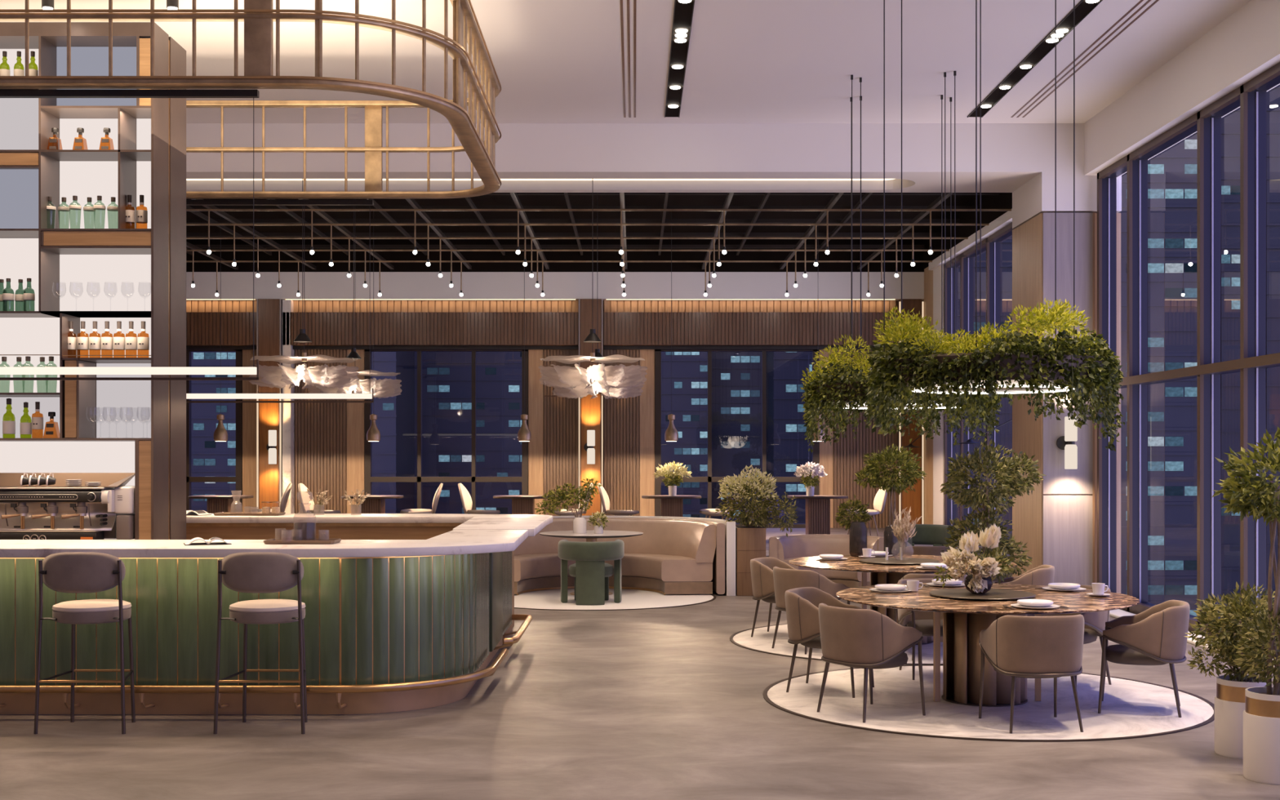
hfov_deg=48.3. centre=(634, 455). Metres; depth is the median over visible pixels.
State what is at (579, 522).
potted plant
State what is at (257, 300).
trim
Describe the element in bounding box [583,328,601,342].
pendant lamp
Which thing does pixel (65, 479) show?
saucer
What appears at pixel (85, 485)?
saucer
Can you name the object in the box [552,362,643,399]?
chandelier
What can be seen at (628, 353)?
trim
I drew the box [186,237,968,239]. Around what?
rail
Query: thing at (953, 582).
plate
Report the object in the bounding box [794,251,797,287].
pendant bulb
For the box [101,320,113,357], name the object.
bottle
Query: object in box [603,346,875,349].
trim
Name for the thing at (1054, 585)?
plate
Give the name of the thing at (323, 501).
plant
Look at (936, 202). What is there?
ceiling beam
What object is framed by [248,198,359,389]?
chandelier
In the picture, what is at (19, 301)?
bottle
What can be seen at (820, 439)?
pendant lamp
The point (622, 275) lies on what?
pendant bulb
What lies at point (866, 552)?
coffee cup
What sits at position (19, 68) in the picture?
bottle
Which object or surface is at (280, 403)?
trim
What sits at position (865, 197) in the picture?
ceiling beam
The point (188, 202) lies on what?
lamp
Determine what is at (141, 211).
bottle
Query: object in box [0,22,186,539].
shelving
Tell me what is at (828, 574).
seat cushion
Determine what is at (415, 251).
pendant bulb
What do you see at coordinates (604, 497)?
shell chair
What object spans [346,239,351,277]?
pendant bulb
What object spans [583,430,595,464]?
wall sconce
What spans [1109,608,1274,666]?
trim
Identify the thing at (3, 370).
diffuser
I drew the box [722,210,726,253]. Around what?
pendant bulb
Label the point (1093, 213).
trim
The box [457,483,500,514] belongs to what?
shell chair
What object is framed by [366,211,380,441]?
pendant lamp
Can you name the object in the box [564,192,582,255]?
ceiling beam
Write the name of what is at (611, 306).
trim
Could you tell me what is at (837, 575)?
seat cushion
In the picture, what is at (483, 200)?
ceiling
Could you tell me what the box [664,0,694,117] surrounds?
track
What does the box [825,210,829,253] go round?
pendant bulb
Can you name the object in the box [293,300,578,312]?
trim
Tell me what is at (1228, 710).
pot
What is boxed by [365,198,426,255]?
ceiling beam
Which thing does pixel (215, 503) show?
table
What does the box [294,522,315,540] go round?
drinking glass
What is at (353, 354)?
pendant lamp
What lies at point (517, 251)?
pendant bulb
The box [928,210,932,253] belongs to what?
pendant bulb
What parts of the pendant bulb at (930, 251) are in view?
rod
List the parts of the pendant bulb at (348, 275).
rod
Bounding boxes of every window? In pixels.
[186,349,242,511]
[364,349,528,510]
[372,351,414,513]
[414,351,426,508]
[426,351,521,514]
[654,349,818,528]
[661,351,712,518]
[711,351,761,524]
[766,351,812,524]
[933,222,1014,551]
[1097,62,1279,639]
[1118,132,1196,616]
[1221,84,1279,622]
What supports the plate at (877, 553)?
on the dinner plate
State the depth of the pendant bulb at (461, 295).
24.99 m
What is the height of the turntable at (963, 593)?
0.019 m
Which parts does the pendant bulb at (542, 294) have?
rod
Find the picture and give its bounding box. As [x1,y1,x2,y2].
[195,510,205,513]
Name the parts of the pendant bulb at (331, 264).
rod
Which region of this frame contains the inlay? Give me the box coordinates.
[729,623,942,665]
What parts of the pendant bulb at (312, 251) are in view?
rod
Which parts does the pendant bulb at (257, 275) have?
rod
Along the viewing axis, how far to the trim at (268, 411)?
26.12 m
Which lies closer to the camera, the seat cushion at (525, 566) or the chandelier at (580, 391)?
the seat cushion at (525, 566)
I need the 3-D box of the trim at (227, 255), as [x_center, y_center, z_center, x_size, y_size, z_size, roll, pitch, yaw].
[-2.350,-3.670,26.340,15.300,0.620,0.320,0,0,0]
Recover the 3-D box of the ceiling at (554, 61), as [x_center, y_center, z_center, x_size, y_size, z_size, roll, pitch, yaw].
[-1.540,-3.940,6.150,14.320,0.220,20.700,0,0,0]
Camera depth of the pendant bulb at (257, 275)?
22.31 m
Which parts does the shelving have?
shelf, shelf, shelf, oak panel, light panel, light panel, light panel, light panel, shelf, light panel, light panel, guard rail, light panel, oak panel, panel, shelf, shelf, shelf, light panel, light panel, shelf, shelf, shelf, shelf, shelf, light panel, oak panel, light panel, guard rail, shelf, light panel, light panel, light panel, oak panel, oak panel, panel, panel, panel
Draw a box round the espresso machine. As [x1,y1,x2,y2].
[0,472,134,539]
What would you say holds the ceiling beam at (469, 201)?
attached to the wall at (1011, 153)
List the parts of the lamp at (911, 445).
lamp shade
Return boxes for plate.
[814,557,847,559]
[818,554,843,559]
[869,587,911,592]
[871,551,888,555]
[875,583,906,591]
[915,566,949,569]
[920,563,946,568]
[926,582,964,586]
[931,578,962,585]
[1010,603,1059,608]
[1017,599,1053,606]
[1042,586,1086,591]
[1048,582,1080,589]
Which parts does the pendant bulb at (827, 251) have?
rod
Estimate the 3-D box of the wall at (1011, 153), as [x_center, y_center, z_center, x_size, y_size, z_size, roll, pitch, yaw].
[-1.900,-3.660,17.150,13.200,0.780,1.300,0,0,0]
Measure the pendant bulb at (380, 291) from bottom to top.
0.605 m
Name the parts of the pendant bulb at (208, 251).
rod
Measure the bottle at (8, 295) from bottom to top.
0.278 m
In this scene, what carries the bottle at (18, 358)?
on the shelving
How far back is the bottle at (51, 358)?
11.40 m
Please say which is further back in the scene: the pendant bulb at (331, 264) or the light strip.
the pendant bulb at (331, 264)
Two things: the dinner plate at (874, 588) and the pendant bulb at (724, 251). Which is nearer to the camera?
the dinner plate at (874, 588)
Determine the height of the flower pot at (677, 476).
0.563 m
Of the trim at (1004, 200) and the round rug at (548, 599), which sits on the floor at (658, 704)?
the round rug at (548, 599)
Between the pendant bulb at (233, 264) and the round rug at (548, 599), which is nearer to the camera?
the round rug at (548, 599)
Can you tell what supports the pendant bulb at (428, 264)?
hanging from the rail at (186, 224)
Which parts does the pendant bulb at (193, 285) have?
rod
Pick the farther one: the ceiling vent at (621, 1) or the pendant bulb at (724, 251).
the pendant bulb at (724, 251)
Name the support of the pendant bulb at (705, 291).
hanging from the rail at (186, 260)
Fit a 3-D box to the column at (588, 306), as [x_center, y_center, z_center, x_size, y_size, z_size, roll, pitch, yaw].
[-0.810,-0.753,26.320,0.382,4.206,0.360,0,0,0]
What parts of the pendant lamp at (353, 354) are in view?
lamp shade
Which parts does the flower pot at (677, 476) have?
pot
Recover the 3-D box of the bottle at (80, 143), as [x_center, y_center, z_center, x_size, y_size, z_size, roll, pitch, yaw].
[-4.448,-2.518,11.460,0.096,0.206,0.096,0,0,0]
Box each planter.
[714,464,798,595]
[800,71,1000,453]
[864,0,1124,451]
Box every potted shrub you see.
[835,493,872,530]
[1183,581,1278,759]
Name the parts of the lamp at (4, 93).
frame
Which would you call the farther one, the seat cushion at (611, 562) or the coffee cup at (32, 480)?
the seat cushion at (611, 562)
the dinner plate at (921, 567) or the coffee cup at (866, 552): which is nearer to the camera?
the dinner plate at (921, 567)
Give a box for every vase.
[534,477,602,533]
[848,521,866,556]
[884,526,898,555]
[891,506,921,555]
[933,524,1014,593]
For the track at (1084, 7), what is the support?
attached to the ceiling at (554, 61)
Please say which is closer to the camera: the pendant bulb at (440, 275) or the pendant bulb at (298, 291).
the pendant bulb at (440, 275)
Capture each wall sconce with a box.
[266,430,276,464]
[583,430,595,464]
[1056,416,1077,469]
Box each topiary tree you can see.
[853,443,927,526]
[939,439,1046,583]
[1212,426,1279,785]
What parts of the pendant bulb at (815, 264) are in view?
rod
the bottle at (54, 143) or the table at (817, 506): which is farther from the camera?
the table at (817, 506)
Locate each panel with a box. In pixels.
[0,472,134,488]
[1042,212,1092,585]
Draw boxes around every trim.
[186,239,924,271]
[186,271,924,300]
[186,300,256,312]
[186,311,256,346]
[186,346,256,349]
[242,349,256,511]
[256,298,258,393]
[256,399,258,509]
[259,399,278,508]
[279,298,281,393]
[279,399,281,509]
[282,299,294,513]
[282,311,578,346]
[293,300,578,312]
[293,346,578,349]
[294,349,346,393]
[294,399,346,513]
[346,349,364,513]
[528,349,543,515]
[543,349,578,395]
[543,396,578,515]
[578,298,579,366]
[578,397,579,508]
[581,394,599,515]
[601,298,602,395]
[601,395,602,512]
[603,300,896,312]
[603,311,897,346]
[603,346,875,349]
[604,349,639,366]
[604,396,639,515]
[640,349,654,515]
[818,349,833,528]
[833,349,871,376]
[833,408,894,528]
[898,301,900,521]
[902,409,920,524]
[922,301,924,524]
[923,192,1012,269]
[928,208,1012,270]
[1092,212,1094,582]
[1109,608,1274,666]
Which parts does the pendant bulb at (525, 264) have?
rod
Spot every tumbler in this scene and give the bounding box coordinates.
[281,537,291,541]
[292,536,302,540]
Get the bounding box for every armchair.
[558,539,624,605]
[888,524,954,553]
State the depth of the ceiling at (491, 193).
20.37 m
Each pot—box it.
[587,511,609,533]
[654,461,691,496]
[793,462,827,496]
[1214,696,1244,759]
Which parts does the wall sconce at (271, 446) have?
glass, glass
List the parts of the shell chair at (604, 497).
backrest, seat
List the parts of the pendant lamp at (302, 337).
lamp shade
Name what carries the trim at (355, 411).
attached to the wall at (895, 428)
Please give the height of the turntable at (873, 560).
0.019 m
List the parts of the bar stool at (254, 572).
leg, leg, backrest, seat frame, leg, leg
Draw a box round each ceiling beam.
[186,205,271,255]
[186,218,959,222]
[186,232,941,236]
[186,241,238,269]
[186,244,924,248]
[186,248,194,255]
[189,205,977,208]
[190,198,315,269]
[266,198,348,255]
[297,198,394,269]
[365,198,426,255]
[404,198,471,269]
[465,196,505,255]
[509,192,549,269]
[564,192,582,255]
[619,192,626,269]
[702,192,733,269]
[779,192,844,269]
[813,192,872,255]
[857,192,953,269]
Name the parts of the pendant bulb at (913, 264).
rod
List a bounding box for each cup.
[20,473,29,485]
[28,473,37,485]
[37,473,46,485]
[45,473,55,485]
[862,548,875,556]
[906,579,923,591]
[1091,582,1108,595]
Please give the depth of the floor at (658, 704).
8.36 m
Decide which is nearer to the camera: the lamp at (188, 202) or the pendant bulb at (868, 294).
the lamp at (188, 202)
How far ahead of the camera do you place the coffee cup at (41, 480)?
11.27 m
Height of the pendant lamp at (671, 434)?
3.762 m
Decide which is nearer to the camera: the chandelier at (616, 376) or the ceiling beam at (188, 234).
the chandelier at (616, 376)
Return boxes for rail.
[186,208,1011,211]
[186,223,988,225]
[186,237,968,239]
[186,249,949,251]
[186,260,932,262]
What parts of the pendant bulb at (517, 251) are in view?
rod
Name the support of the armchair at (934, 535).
on the floor at (658, 704)
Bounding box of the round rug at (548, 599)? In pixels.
[514,588,715,610]
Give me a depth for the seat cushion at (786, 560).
17.26 m
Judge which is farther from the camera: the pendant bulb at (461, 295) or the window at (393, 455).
the window at (393, 455)
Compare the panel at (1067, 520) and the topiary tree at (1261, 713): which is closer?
the topiary tree at (1261, 713)
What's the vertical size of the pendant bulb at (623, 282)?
0.605 m
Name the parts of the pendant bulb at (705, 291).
rod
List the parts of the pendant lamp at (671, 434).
lamp shade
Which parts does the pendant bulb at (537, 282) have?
rod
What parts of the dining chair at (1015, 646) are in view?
leg, leg, seat, frame, backrest, leg, leg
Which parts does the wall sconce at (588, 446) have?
wall plate, glass, glass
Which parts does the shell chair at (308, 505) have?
backrest, seat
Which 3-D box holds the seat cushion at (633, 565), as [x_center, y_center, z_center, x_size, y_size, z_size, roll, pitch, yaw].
[0.139,1.397,18.171,0.862,0.265,0.663,0,0,36]
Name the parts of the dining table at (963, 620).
post, plate, post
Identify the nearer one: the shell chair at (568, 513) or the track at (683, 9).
the track at (683, 9)
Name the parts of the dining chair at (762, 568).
leg, frame, seat, leg, backrest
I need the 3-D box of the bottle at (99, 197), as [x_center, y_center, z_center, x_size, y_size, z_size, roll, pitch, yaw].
[-4.280,-1.932,11.420,0.094,0.282,0.094,0,0,0]
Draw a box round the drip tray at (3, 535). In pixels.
[0,531,103,539]
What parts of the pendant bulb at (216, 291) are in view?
rod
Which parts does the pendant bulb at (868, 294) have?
rod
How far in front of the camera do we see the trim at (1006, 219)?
22.00 m
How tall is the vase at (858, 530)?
0.330 m
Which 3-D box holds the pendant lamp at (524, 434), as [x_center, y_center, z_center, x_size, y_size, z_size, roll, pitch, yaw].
[-1.780,-2.099,23.000,0.224,3.762,0.224,0,0,0]
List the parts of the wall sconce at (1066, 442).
wall plate, stem, glass, glass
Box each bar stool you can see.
[33,551,135,733]
[213,551,307,733]
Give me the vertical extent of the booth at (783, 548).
0.695 m
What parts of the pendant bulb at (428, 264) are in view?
rod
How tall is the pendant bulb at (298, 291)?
0.605 m
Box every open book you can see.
[183,537,231,545]
[186,510,211,515]
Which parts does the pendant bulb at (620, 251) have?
rod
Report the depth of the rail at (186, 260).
24.98 m
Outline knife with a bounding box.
[871,591,897,593]
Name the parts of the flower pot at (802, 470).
pot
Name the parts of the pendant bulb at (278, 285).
rod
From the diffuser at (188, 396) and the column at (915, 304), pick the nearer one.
the diffuser at (188, 396)
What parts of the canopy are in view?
rod, rod, rod, rod, rod, rod, rod, rail, hanger plate, rod, rod, rod, rod, rod, rail, rod, rod, hanger plate, rod, rod, rod, rod, rod, rod, rod, hanger plate, rod, rod, rod, rod, rod, rod, rod, rod, hanger plate, rod, rod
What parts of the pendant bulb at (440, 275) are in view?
rod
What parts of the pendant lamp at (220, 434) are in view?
lamp shade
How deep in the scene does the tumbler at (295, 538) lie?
9.58 m
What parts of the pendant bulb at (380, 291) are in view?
rod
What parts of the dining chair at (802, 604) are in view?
leg, frame, leg, seat, backrest, leg, leg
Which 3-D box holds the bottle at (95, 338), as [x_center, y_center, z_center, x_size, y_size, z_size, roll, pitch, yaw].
[-4.331,-0.921,11.459,0.090,0.302,0.092,0,0,0]
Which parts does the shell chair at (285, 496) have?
seat, backrest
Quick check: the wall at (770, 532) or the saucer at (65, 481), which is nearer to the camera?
the saucer at (65, 481)
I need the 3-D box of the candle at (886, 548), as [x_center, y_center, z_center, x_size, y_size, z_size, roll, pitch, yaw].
[2.292,0.898,13.000,0.021,0.115,0.021,0,0,0]
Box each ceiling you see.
[0,0,1251,123]
[186,195,979,237]
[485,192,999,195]
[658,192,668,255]
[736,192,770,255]
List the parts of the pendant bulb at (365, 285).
rod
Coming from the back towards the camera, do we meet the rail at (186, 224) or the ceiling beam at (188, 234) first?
the ceiling beam at (188, 234)
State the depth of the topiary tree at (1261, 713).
7.46 m
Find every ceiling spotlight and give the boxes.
[41,0,53,8]
[166,0,178,8]
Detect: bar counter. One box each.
[0,551,532,714]
[186,523,514,638]
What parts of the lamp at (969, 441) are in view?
lamp shade, arm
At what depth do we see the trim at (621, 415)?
26.45 m
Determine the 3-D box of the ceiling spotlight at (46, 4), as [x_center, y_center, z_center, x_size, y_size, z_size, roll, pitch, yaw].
[-4.520,-3.630,11.000,0.089,0.400,0.089,0,0,0]
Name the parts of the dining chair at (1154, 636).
leg, leg, seat, frame, backrest, leg, leg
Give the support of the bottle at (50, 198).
on the shelving
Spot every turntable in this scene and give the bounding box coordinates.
[858,557,939,564]
[928,588,1035,599]
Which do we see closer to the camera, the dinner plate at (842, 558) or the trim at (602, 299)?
the dinner plate at (842, 558)
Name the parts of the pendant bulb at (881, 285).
rod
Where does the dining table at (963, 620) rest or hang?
on the round rug at (1131, 708)
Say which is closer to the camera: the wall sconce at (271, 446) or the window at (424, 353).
the wall sconce at (271, 446)
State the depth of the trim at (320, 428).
26.45 m
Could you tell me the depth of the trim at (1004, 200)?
22.67 m
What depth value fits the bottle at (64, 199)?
11.47 m
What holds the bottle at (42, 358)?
on the shelving
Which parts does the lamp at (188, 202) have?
frame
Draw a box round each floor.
[0,591,1279,799]
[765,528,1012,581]
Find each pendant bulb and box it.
[191,251,195,287]
[206,210,210,253]
[215,262,218,296]
[231,225,235,266]
[256,239,259,277]
[277,251,280,287]
[296,262,300,296]
[310,210,314,253]
[328,225,333,266]
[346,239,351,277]
[363,251,367,287]
[377,262,381,296]
[413,210,417,254]
[426,225,430,266]
[438,239,442,277]
[449,251,453,287]
[459,262,462,296]
[515,210,519,253]
[523,225,527,266]
[529,239,533,277]
[535,251,538,287]
[541,262,544,296]
[618,210,623,253]
[620,225,623,266]
[621,239,624,277]
[622,251,625,287]
[703,262,706,296]
[707,251,711,287]
[711,239,715,277]
[716,225,720,266]
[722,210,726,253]
[785,262,788,296]
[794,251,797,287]
[803,239,807,277]
[813,225,817,266]
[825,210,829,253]
[866,262,870,296]
[880,251,883,287]
[894,239,897,277]
[911,225,915,266]
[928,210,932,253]
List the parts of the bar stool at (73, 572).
leg, leg, backrest, seat frame, leg, leg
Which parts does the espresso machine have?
handle, lever, spout, handle, lever, spout, handle, lever, spout, knob, casing, casing, tank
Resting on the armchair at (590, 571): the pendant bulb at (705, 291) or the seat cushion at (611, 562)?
the seat cushion at (611, 562)
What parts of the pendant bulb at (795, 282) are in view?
rod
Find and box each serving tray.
[213,511,285,515]
[263,538,341,544]
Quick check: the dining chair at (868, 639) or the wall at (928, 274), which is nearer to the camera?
the dining chair at (868, 639)
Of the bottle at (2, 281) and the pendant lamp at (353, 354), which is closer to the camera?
the bottle at (2, 281)
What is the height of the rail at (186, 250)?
0.025 m
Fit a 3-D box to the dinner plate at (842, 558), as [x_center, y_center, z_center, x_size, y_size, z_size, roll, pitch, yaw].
[1.830,0.969,13.320,0.306,0.012,0.306,0,0,0]
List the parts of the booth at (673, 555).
backrest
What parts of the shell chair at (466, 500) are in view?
backrest, seat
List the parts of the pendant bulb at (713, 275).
rod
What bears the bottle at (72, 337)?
on the shelving
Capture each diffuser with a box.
[0,366,257,374]
[186,393,372,399]
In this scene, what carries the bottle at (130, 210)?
on the shelving
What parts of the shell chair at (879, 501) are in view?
seat, leg, backrest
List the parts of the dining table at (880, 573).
post, plate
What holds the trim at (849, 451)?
attached to the wall at (895, 428)
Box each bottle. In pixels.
[0,51,9,75]
[0,279,4,311]
[1,356,9,392]
[2,278,14,311]
[2,398,15,438]
[13,51,24,75]
[13,356,25,385]
[14,279,23,311]
[20,401,31,438]
[22,278,35,311]
[22,355,34,385]
[29,51,38,75]
[31,401,43,438]
[35,356,48,391]
[43,411,59,438]
[44,355,57,391]
[46,196,56,222]
[47,127,62,149]
[57,197,70,228]
[67,320,76,357]
[68,195,81,223]
[72,127,87,149]
[76,320,88,357]
[83,197,95,228]
[88,320,101,357]
[93,195,106,223]
[99,127,114,149]
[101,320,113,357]
[106,196,118,226]
[113,320,124,357]
[124,320,137,357]
[125,195,135,228]
[136,195,147,228]
[137,320,149,357]
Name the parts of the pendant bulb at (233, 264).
rod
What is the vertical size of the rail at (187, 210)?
0.025 m
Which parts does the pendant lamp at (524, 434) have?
lamp shade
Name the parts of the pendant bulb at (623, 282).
rod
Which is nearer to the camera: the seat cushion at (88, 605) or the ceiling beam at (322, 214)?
the seat cushion at (88, 605)
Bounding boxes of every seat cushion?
[52,599,131,612]
[229,599,305,612]
[514,553,572,577]
[514,555,537,582]
[572,560,613,575]
[621,552,673,577]
[647,555,712,582]
[783,558,801,569]
[790,556,815,571]
[815,568,833,578]
[833,570,850,579]
[848,571,870,582]
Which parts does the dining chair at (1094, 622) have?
backrest, seat, frame, leg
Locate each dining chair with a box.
[750,556,796,636]
[772,566,850,654]
[785,586,874,697]
[817,603,925,722]
[893,573,967,660]
[897,546,949,573]
[897,578,964,679]
[978,614,1084,733]
[995,564,1054,586]
[1026,584,1111,686]
[1097,600,1190,717]
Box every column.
[258,298,282,508]
[580,298,601,513]
[897,298,921,524]
[1012,123,1121,228]
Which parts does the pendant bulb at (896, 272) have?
rod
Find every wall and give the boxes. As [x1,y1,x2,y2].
[186,123,1041,192]
[543,300,897,524]
[921,266,933,524]
[1012,213,1120,593]
[1084,0,1279,175]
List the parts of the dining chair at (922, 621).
frame, leg, seat, backrest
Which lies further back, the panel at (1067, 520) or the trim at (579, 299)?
the trim at (579, 299)
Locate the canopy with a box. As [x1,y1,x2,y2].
[0,0,501,198]
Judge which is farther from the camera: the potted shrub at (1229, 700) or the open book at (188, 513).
the open book at (188, 513)
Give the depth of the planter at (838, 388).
14.47 m
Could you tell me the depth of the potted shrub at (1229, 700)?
8.06 m
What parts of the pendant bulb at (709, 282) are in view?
rod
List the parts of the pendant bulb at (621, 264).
rod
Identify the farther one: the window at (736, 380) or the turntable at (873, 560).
the window at (736, 380)
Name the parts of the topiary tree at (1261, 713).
pot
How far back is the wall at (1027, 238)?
16.84 m
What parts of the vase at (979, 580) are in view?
protea flower, protea flower, protea flower, protea flower, protea flower, protea flower, protea flower, protea flower, protea flower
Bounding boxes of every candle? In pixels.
[885,547,888,559]
[899,546,902,559]
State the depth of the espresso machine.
11.26 m
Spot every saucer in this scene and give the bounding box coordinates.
[65,479,81,480]
[65,480,81,482]
[65,484,81,486]
[66,482,80,484]
[84,484,101,486]
[85,482,100,484]
[858,555,875,558]
[1086,592,1110,596]
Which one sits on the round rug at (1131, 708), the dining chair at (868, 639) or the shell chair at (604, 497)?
the dining chair at (868, 639)
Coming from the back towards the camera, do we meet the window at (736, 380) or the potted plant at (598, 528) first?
the window at (736, 380)
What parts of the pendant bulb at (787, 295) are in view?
rod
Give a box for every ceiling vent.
[620,0,635,117]
[1010,0,1159,117]
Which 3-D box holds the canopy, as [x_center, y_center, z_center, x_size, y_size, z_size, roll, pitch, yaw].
[-3.904,-3.130,11.450,5.392,1.400,4.224,0,0,0]
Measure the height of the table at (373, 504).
0.705 m
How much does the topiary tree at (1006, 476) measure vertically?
1.870 m
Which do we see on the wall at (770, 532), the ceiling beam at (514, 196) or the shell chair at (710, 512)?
the shell chair at (710, 512)
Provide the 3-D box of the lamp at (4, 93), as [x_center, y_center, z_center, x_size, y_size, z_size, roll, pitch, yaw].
[-4.452,-1.462,9.500,3.895,1.927,0.050,0,0,0]
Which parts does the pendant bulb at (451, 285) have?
rod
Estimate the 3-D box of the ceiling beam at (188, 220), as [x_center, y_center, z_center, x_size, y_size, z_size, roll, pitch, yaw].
[-2.400,-3.750,22.900,15.200,0.060,0.060,0,0,0]
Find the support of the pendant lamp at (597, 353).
hanging from the ceiling at (483, 200)
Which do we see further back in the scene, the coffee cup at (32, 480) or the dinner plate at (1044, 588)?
the coffee cup at (32, 480)
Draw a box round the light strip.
[186,178,894,180]
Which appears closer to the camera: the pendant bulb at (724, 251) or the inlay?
the inlay
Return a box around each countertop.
[0,529,528,557]
[186,513,552,536]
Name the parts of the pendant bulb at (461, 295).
rod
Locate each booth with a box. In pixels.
[514,515,735,595]
[768,534,884,587]
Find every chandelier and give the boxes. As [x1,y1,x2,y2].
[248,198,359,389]
[307,369,402,398]
[537,352,648,389]
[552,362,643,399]
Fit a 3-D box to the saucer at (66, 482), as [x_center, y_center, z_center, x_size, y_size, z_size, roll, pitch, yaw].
[-4.447,0.222,11.320,0.124,0.012,0.123,0,0,0]
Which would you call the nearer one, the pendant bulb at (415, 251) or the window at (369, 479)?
the pendant bulb at (415, 251)
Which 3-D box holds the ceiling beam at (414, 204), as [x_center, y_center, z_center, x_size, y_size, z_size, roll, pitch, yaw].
[-3.020,-3.430,22.150,0.060,0.060,8.700,0,0,0]
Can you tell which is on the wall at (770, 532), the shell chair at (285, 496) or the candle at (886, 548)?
the shell chair at (285, 496)
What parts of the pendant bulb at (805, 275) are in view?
rod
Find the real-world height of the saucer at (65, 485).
0.012 m
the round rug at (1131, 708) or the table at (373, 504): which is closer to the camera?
the round rug at (1131, 708)
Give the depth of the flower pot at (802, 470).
22.44 m
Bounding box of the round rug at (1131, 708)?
[762,664,1214,742]
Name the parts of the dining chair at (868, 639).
leg, leg, leg, backrest, frame, seat, leg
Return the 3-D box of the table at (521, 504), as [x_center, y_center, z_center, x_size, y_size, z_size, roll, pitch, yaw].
[-1.766,0.998,22.600,0.940,0.705,0.840,0,0,0]
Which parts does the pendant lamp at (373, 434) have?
lamp shade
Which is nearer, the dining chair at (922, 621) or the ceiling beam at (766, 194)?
the dining chair at (922, 621)
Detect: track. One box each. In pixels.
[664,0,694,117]
[967,0,1102,117]
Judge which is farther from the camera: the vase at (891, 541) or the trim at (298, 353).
the trim at (298, 353)
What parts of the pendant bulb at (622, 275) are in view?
rod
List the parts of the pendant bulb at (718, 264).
rod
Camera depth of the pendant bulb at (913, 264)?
20.99 m
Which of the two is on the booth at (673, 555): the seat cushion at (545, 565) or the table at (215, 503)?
the seat cushion at (545, 565)
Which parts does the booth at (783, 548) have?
backrest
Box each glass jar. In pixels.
[261,501,271,513]
[271,501,280,513]
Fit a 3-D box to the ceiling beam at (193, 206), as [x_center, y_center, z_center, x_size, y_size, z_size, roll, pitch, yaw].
[-2.400,-3.750,21.700,15.200,0.060,0.060,0,0,0]
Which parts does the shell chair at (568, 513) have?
seat, backrest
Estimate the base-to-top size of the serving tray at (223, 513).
0.022 m
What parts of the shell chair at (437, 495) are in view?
seat, backrest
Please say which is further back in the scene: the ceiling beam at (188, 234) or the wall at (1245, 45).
the ceiling beam at (188, 234)
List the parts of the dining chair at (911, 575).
leg, backrest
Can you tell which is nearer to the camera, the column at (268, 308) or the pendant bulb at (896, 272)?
the pendant bulb at (896, 272)
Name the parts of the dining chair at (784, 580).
leg, frame, backrest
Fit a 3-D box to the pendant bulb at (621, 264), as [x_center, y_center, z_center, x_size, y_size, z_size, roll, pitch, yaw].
[-0.190,-3.078,21.000,0.060,0.605,0.057,0,0,0]
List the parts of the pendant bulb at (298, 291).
rod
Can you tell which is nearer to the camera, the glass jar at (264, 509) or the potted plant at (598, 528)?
the glass jar at (264, 509)
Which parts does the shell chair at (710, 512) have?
seat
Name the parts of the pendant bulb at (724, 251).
rod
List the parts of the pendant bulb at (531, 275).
rod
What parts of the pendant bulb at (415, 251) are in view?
rod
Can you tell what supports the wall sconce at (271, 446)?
attached to the column at (268, 308)
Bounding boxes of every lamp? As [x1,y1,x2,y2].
[0,88,259,380]
[186,200,373,402]
[213,216,227,441]
[293,178,311,342]
[346,198,361,359]
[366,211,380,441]
[517,266,531,441]
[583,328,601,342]
[595,192,602,357]
[664,211,678,441]
[812,414,825,441]
[902,424,930,447]
[959,418,1012,444]
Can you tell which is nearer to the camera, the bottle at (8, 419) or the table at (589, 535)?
the bottle at (8, 419)
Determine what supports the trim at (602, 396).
attached to the column at (588, 306)
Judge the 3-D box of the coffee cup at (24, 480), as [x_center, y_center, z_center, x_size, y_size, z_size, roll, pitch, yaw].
[-4.819,0.194,11.292,0.070,0.102,0.083,0,0,-14]
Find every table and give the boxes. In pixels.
[188,494,253,513]
[341,494,403,513]
[493,494,552,514]
[539,530,643,595]
[641,494,701,516]
[786,494,848,534]
[788,554,1016,644]
[835,582,1139,706]
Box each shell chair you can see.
[248,483,292,511]
[297,483,340,513]
[400,483,443,513]
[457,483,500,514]
[554,483,593,515]
[596,483,639,515]
[698,483,740,519]
[846,488,887,536]
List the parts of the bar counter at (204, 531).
trim, panel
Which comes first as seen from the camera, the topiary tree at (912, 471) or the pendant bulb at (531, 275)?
the topiary tree at (912, 471)
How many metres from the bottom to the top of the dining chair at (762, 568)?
0.724 m
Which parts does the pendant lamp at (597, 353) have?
lamp shade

